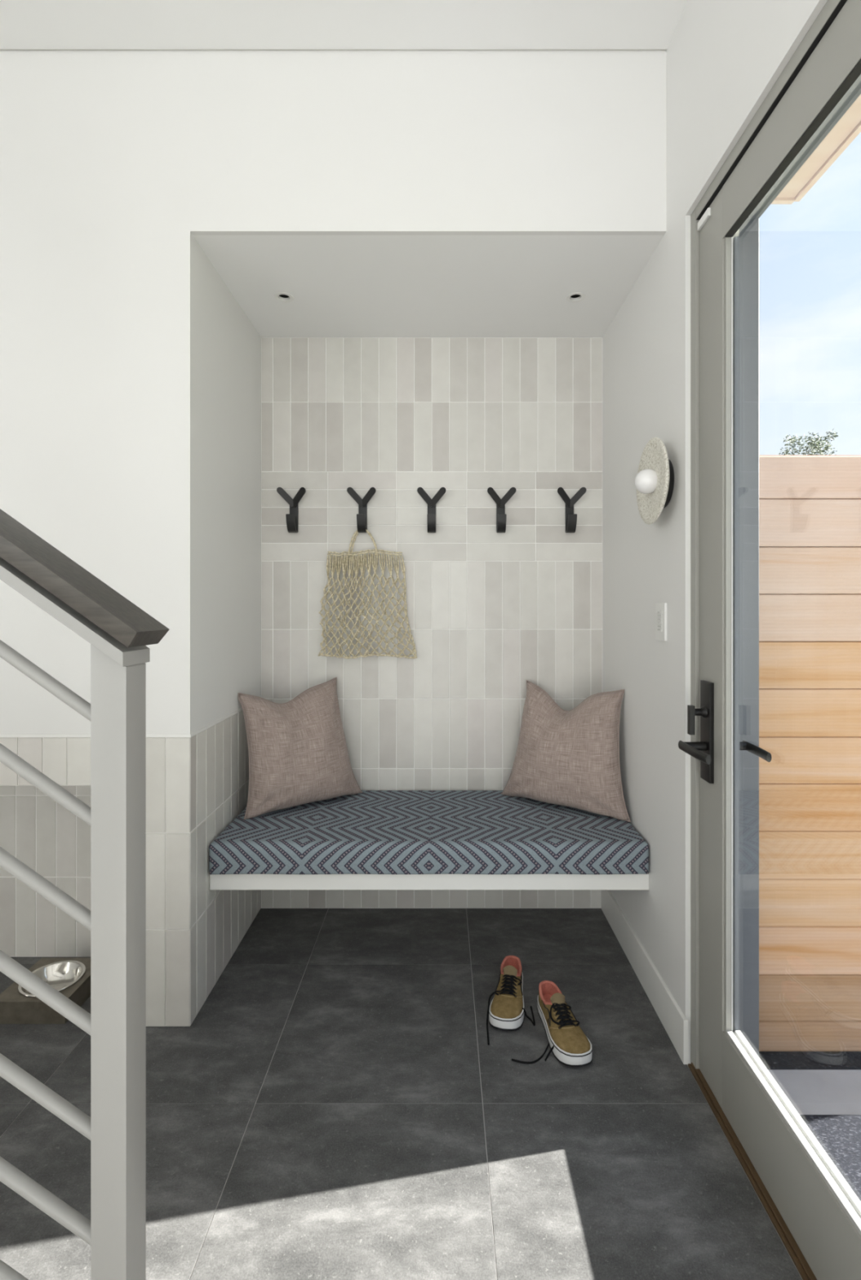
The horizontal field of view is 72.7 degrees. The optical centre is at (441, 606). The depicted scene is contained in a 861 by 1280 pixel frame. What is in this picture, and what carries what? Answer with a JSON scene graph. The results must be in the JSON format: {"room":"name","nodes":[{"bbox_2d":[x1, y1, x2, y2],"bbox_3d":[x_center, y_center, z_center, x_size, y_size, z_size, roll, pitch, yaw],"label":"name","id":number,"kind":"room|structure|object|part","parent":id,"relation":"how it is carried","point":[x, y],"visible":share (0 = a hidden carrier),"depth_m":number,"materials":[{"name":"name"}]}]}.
{"room":"entryway","nodes":[
{"label":"entryway","id":0,"kind":"room"},
{"bbox_2d":[133,49,261,1026],"bbox_3d":[-0.895,-0.205,2.295,0.184,3.300,0.850,0,0,0],"label":"wall","id":1,"kind":"structure","parent":0,"point":[197,353],"depth_m":1.87,"materials":[{"name":"white paint"}]},
{"bbox_2d":[0,49,666,785],"bbox_3d":[-1.290,-0.640,2.290,4.020,2.429,0.838,0,0,0],"label":"wall","id":2,"kind":"structure","parent":0,"point":[391,193],"depth_m":1.87,"materials":[{"name":"white paint"}]},
{"bbox_2d":[0,785,90,956],"bbox_3d":[-2.139,0.985,2.323,2.323,0.921,0.155,0,0,0],"label":"wall tile","id":3,"kind":"object","parent":2,"relation":"attached to","point":[36,829],"visible":0.22,"depth_m":2.25,"materials":[{"name":"white tile"}]},
{"bbox_2d":[0,707,242,737],"bbox_3d":[-2.051,0.413,2.239,2.499,0.010,0.740,0,0,0],"label":"trim","id":4,"kind":"structure","parent":2,"relation":"attached to","point":[204,728],"depth_m":1.87,"materials":[{"name":"white paint"}]},
{"bbox_2d":[274,292,293,302],"bbox_3d":[-0.610,-1.223,2.270,0.074,0.050,0.074,0,0,0],"label":"recessed light","id":5,"kind":"object","parent":2,"relation":"in","point":[283,297],"visible":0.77,"depth_m":2.29,"materials":[{"name":"white paint"}]},
{"bbox_2d":[0,48,666,49],"bbox_3d":[-1.290,-1.818,1.867,4.020,0.074,0.008,0,0,0],"label":"trim","id":6,"kind":"structure","parent":2,"relation":"attached to","point":[0,49],"depth_m":1.87,"materials":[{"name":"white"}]},
{"bbox_2d":[565,292,585,302],"bbox_3d":[0.521,-1.223,2.270,0.074,0.050,0.074,0,0,0],"label":"recessed light","id":7,"kind":"object","parent":2,"relation":"in","point":[575,297],"visible":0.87,"depth_m":2.28,"materials":[{"name":"white paint"}]},
{"bbox_2d":[0,0,687,48],"bbox_3d":[-1.240,-1.825,-1.569,4.120,0.100,6.863,0,0,0],"label":"ceiling","id":8,"kind":"structure","parent":0,"point":[24,24],"depth_m":1.78,"materials":[{"name":"white paint"}]},
{"bbox_2d":[0,908,803,1279],"bbox_3d":[-1.287,1.405,-1.125,4.026,0.120,7.750,0,0,0],"label":"floor","id":9,"kind":"structure","parent":0,"point":[338,1104],"depth_m":1.50,"materials":[{"name":"grey tile"}]},
{"bbox_2d":[0,957,90,1023],"bbox_3d":[-1.331,1.309,2.003,0.236,0.072,0.236,0,0,0],"label":"stand","id":10,"kind":"object","parent":9,"relation":"on","point":[15,1007],"visible":0.65,"depth_m":1.89,"materials":[{"name":"brown wood"}]},
{"bbox_2d":[17,960,85,996],"bbox_3d":[-1.331,1.298,2.003,0.193,0.060,0.193,0,0,0],"label":"pet bowl","id":11,"kind":"object","parent":10,"relation":"in","point":[61,975],"visible":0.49,"depth_m":2.06,"materials":[{"name":"silver metal"}]},
{"bbox_2d":[0,508,168,1279],"bbox_3d":[-1.238,0.033,0.640,1.847,2.623,0.073,0,0,0],"label":"stair railing","id":12,"kind":"object","parent":9,"relation":"on","point":[118,632],"visible":1,"depth_m":0.62,"materials":[{"name":"grey metal"}]},
{"bbox_3d":[-1.238,-0.618,0.640,1.847,1.322,0.073,0,0,0],"label":"handrail","id":13,"kind":"part","parent":12,"relation":"part of","materials":[{"name":"grey wood"}]},
{"bbox_3d":[-0.353,0.691,0.641,0.038,1.307,0.042,0,0,0],"label":"post","id":14,"kind":"part","parent":12,"relation":"part of","materials":[{"name":"grey metal"}]},
{"bbox_2d":[486,955,535,1044],"bbox_3d":[0.239,1.291,1.956,0.159,0.107,0.362,0,0,13],"label":"sneaker","id":15,"kind":"object","parent":9,"relation":"on","point":[506,1011],"visible":1,"depth_m":1.92,"materials":[{"name":"brown fabric"}]},
{"bbox_2d":[511,980,592,1066],"bbox_3d":[0.372,1.291,1.822,0.218,0.108,0.306,0,0,26],"label":"sneaker","id":16,"kind":"object","parent":9,"relation":"on","point":[567,1042],"visible":1,"depth_m":1.78,"materials":[{"name":"brown fabric"}]},
{"bbox_2d":[261,337,602,908],"bbox_3d":[-0.047,0.072,2.684,1.874,2.746,0.151,0,0,0],"label":"wall","id":17,"kind":"structure","parent":0,"point":[490,613],"depth_m":2.61,"materials":[{"name":"white tile"}]},
{"bbox_2d":[276,487,306,533],"bbox_3d":[-0.656,-0.425,2.574,0.126,0.195,0.070,0,0,0],"label":"coat hook","id":18,"kind":"object","parent":17,"relation":"attached to","point":[292,519],"visible":1,"depth_m":2.57,"materials":[{"name":"black metal"}]},
{"bbox_3d":[-0.656,-0.481,2.578,0.126,0.082,0.049,0,0,0],"label":"arm","id":19,"kind":"part","parent":18,"relation":"part of","materials":[{"name":"black metal"}]},
{"bbox_3d":[-0.656,-0.397,2.606,0.038,0.130,0.006,0,0,0],"label":"stem","id":20,"kind":"part","parent":18,"relation":"part of","materials":[{"name":"black metal"}]},
{"bbox_2d":[346,487,376,533],"bbox_3d":[-0.349,-0.425,2.574,0.126,0.195,0.070,0,0,0],"label":"coat hook","id":21,"kind":"object","parent":17,"relation":"attached to","point":[362,517],"visible":0.96,"depth_m":2.57,"materials":[{"name":"black metal"}]},
{"bbox_3d":[-0.349,-0.481,2.578,0.126,0.082,0.049,0,0,0],"label":"arm","id":22,"kind":"part","parent":21,"relation":"part of","materials":[{"name":"black metal"}]},
{"bbox_3d":[-0.349,-0.397,2.606,0.038,0.130,0.006,0,0,0],"label":"stem","id":23,"kind":"part","parent":21,"relation":"part of","materials":[{"name":"black metal"}]},
{"bbox_2d":[318,528,417,658],"bbox_3d":[-0.323,-0.058,2.568,0.436,0.576,0.055,0,0,0],"label":"net bag","id":24,"kind":"object","parent":21,"relation":"hanging from","point":[344,560],"visible":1,"depth_m":2.56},
{"bbox_3d":[-0.345,-0.284,2.569,0.133,0.124,0.029,0,0,0],"label":"handle","id":25,"kind":"part","parent":24,"relation":"part of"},
{"bbox_3d":[-0.341,-0.283,2.584,0.124,0.122,0.022,0,0,0],"label":"handle","id":26,"kind":"part","parent":24,"relation":"part of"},
{"bbox_2d":[209,873,648,889],"bbox_3d":[-0.041,0.949,2.314,1.522,0.062,0.582,0,0,0],"label":"bench","id":27,"kind":"object","parent":17,"relation":"attached to","point":[217,882],"visible":0.34,"depth_m":2.02,"materials":[{"name":"white paint"}]},
{"bbox_2d":[208,790,648,874],"bbox_3d":[-0.042,0.863,2.299,1.516,0.110,0.605,0,0,0],"label":"seat cushion","id":28,"kind":"object","parent":27,"relation":"on","point":[368,832],"visible":0.85,"depth_m":2.04,"materials":[{"name":"fabric"}]},
{"bbox_2d":[238,676,362,819],"bbox_3d":[-0.564,0.559,2.400,0.520,0.497,0.200,0,0,-40],"label":"throw pillow","id":29,"kind":"object","parent":28,"relation":"on","point":[298,753],"visible":1,"depth_m":2.32,"materials":[{"name":"fabric"}]},
{"bbox_2d":[501,680,631,822],"bbox_3d":[0.503,0.566,2.382,0.560,0.484,0.199,0,0,36],"label":"throw pillow","id":30,"kind":"object","parent":28,"relation":"on","point":[571,758],"visible":1,"depth_m":2.29,"materials":[{"name":"fabric"}]},
{"bbox_2d":[417,487,445,533],"bbox_3d":[-0.043,-0.425,2.574,0.126,0.195,0.070,0,0,0],"label":"coat hook","id":31,"kind":"object","parent":17,"relation":"attached to","point":[431,516],"visible":1,"depth_m":2.57,"materials":[{"name":"black metal"}]},
{"bbox_3d":[-0.043,-0.481,2.578,0.126,0.082,0.049,0,0,0],"label":"arm","id":32,"kind":"part","parent":31,"relation":"part of","materials":[{"name":"black metal"}]},
{"bbox_3d":[-0.043,-0.397,2.606,0.038,0.130,0.006,0,0,0],"label":"stem","id":33,"kind":"part","parent":31,"relation":"part of","materials":[{"name":"black metal"}]},
{"bbox_2d":[487,487,516,533],"bbox_3d":[0.265,-0.425,2.574,0.126,0.195,0.070,0,0,0],"label":"coat hook","id":34,"kind":"object","parent":17,"relation":"attached to","point":[501,516],"visible":1,"depth_m":2.57,"materials":[{"name":"black metal"}]},
{"bbox_3d":[0.265,-0.397,2.606,0.038,0.130,0.006,0,0,0],"label":"stem","id":35,"kind":"part","parent":34,"relation":"part of","materials":[{"name":"black metal"}]},
{"bbox_3d":[0.265,-0.481,2.578,0.126,0.082,0.049,0,0,0],"label":"arm","id":36,"kind":"part","parent":34,"relation":"part of","materials":[{"name":"black metal"}]},
{"bbox_2d":[557,487,586,533],"bbox_3d":[0.572,-0.425,2.574,0.126,0.195,0.070,0,0,0],"label":"coat hook","id":37,"kind":"object","parent":17,"relation":"attached to","point":[571,518],"visible":1,"depth_m":2.57,"materials":[{"name":"black metal"}]},
{"bbox_3d":[0.572,-0.397,2.606,0.038,0.130,0.006,0,0,0],"label":"stem","id":38,"kind":"part","parent":37,"relation":"part of","materials":[{"name":"black metal"}]},
{"bbox_3d":[0.572,-0.481,2.578,0.126,0.082,0.049,0,0,0],"label":"arm","id":39,"kind":"part","parent":37,"relation":"part of","materials":[{"name":"black metal"}]},
{"bbox_2d":[602,0,827,1063],"bbox_3d":[0.813,-0.255,-1.140,0.185,4.000,7.720,0,0,0],"label":"wall","id":40,"kind":"structure","parent":0,"point":[725,57],"depth_m":1.87,"materials":[{"name":"white paint"}]},
{"bbox_2d":[600,889,688,1064],"bbox_3d":[0.719,1.280,2.163,0.014,0.130,0.890,0,0,0],"label":"baseboard","id":41,"kind":"structure","parent":40,"relation":"attached to","point":[669,1013],"depth_m":1.99,"materials":[{"name":"white paint"}]},
{"bbox_2d":[634,437,674,524],"bbox_3d":[0.667,-0.397,1.855,0.105,0.270,0.270,0,0,0],"label":"wall lamp","id":42,"kind":"object","parent":40,"relation":"attached to","point":[654,482],"visible":1,"depth_m":1.83,"materials":[{"name":"beige stone"}]},
{"bbox_3d":[0.653,-0.397,1.855,0.077,0.077,0.077,0,0,0],"label":"globe","id":43,"kind":"part","parent":42,"relation":"part of","materials":[{"name":"white glass"}]},
{"bbox_2d":[655,603,666,640],"bbox_3d":[0.715,0.049,1.905,0.011,0.122,0.082,0,0,0],"label":"light switch","id":44,"kind":"object","parent":40,"relation":"attached to","point":[660,608],"visible":1,"depth_m":1.89,"materials":[{"name":"white plastic"}]},
{"bbox_2d":[688,1062,817,1279],"bbox_3d":[0.815,1.341,1.225,0.184,0.012,0.980,0,0,0],"label":"threshold","id":45,"kind":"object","parent":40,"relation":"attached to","point":[787,1237],"depth_m":1.36,"materials":[{"name":"brown wood"}]},
{"bbox_2d":[678,0,860,1279],"bbox_3d":[0.761,0.111,1.230,0.191,2.444,0.915,0,0,0],"label":"door","id":46,"kind":"structure","parent":40,"relation":"in","point":[822,1212],"depth_m":1.54,"materials":[{"name":"grey paint"}]},
{"bbox_3d":[0.699,0.388,1.563,0.068,0.026,0.160,0,0,0],"label":"lever","id":47,"kind":"part","parent":46,"relation":"part of","materials":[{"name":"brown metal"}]},
{"bbox_3d":[0.739,0.345,1.625,0.012,0.275,0.058,0,0,0],"label":"handle plate","id":48,"kind":"part","parent":46,"relation":"part of","materials":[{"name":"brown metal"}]},
{"bbox_3d":[0.823,0.388,1.574,0.067,0.026,0.138,0,0,0],"label":"lever","id":49,"kind":"part","parent":46,"relation":"part of","materials":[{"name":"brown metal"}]},
{"bbox_3d":[0.767,-1.042,1.227,0.045,0.137,0.644,0,0,0],"label":"rail","id":50,"kind":"part","parent":46,"relation":"part of","materials":[{"name":"grey paint"}]},
{"bbox_3d":[0.767,1.228,1.227,0.045,0.209,0.644,0,0,0],"label":"rail","id":51,"kind":"part","parent":46,"relation":"part of","materials":[{"name":"grey metal"}]},
{"bbox_2d":[690,0,860,1068],"bbox_3d":[0.821,0.156,1.230,0.172,2.618,0.990,0,0,0],"label":"trim","id":52,"kind":"structure","parent":40,"relation":"attached to","point":[749,229],"depth_m":1.67,"materials":[{"name":"grey paint"}]},
{"bbox_2d":[771,94,860,204],"bbox_3d":[1.007,-1.354,0.161,0.202,0.202,3.322,0,0,0],"label":"canopy","id":53,"kind":"object","parent":40,"relation":"attached to","point":[848,127],"visible":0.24,"depth_m":1.64,"materials":[{"name":"brown wood"}]},
{"label":"outside","id":54,"kind":"structure","parent":0,"visible":0},
{"bbox_3d":[15.453,1.529,9.000,29.095,0.132,42.000,0,0,0],"label":"yard","id":55,"kind":"structure","parent":54,"visible":0},
{"bbox_2d":[779,429,838,455],"bbox_3d":[5.641,-0.630,9.022,1.446,4.193,1.665,0,0,0],"label":"tree","id":56,"kind":"object","parent":55,"relation":"on","point":[815,445],"visible":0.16,"depth_m":8.98,"materials":[{"name":"green plant"}]},
{"bbox_2d":[759,1051,860,1069],"bbox_3d":[1.903,1.480,2.023,1.995,0.130,0.453,0,0,0],"label":"gravel strip","id":57,"kind":"object","parent":55,"relation":"on","point":[771,1060],"depth_m":1.82,"materials":[{"name":"black gravel"}]},
{"bbox_2d":[759,455,860,1051],"bbox_3d":[1.640,0.466,1.905,1.456,1.897,0.115,0,0,0],"label":"fence","id":58,"kind":"object","parent":57,"relation":"on","point":[810,506],"visible":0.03,"depth_m":1.85,"materials":[{"name":"brown wood"}]},
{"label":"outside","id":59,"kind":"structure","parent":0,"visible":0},
{"bbox_2d":[768,1069,860,1114],"bbox_3d":[1.903,1.482,-0.351,1.995,0.126,4.297,0,0,0],"label":"paving","id":60,"kind":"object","parent":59,"point":[811,1091],"depth_m":1.72,"materials":[{"name":"concrete"}]},
{"bbox_2d":[800,1114,860,1201],"bbox_3d":[1.438,1.413,1.186,1.025,0.012,0.872,0,0,0],"label":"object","id":61,"kind":"object","parent":60,"relation":"on","point":[839,1135],"visible":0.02,"depth_m":1.54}
]}

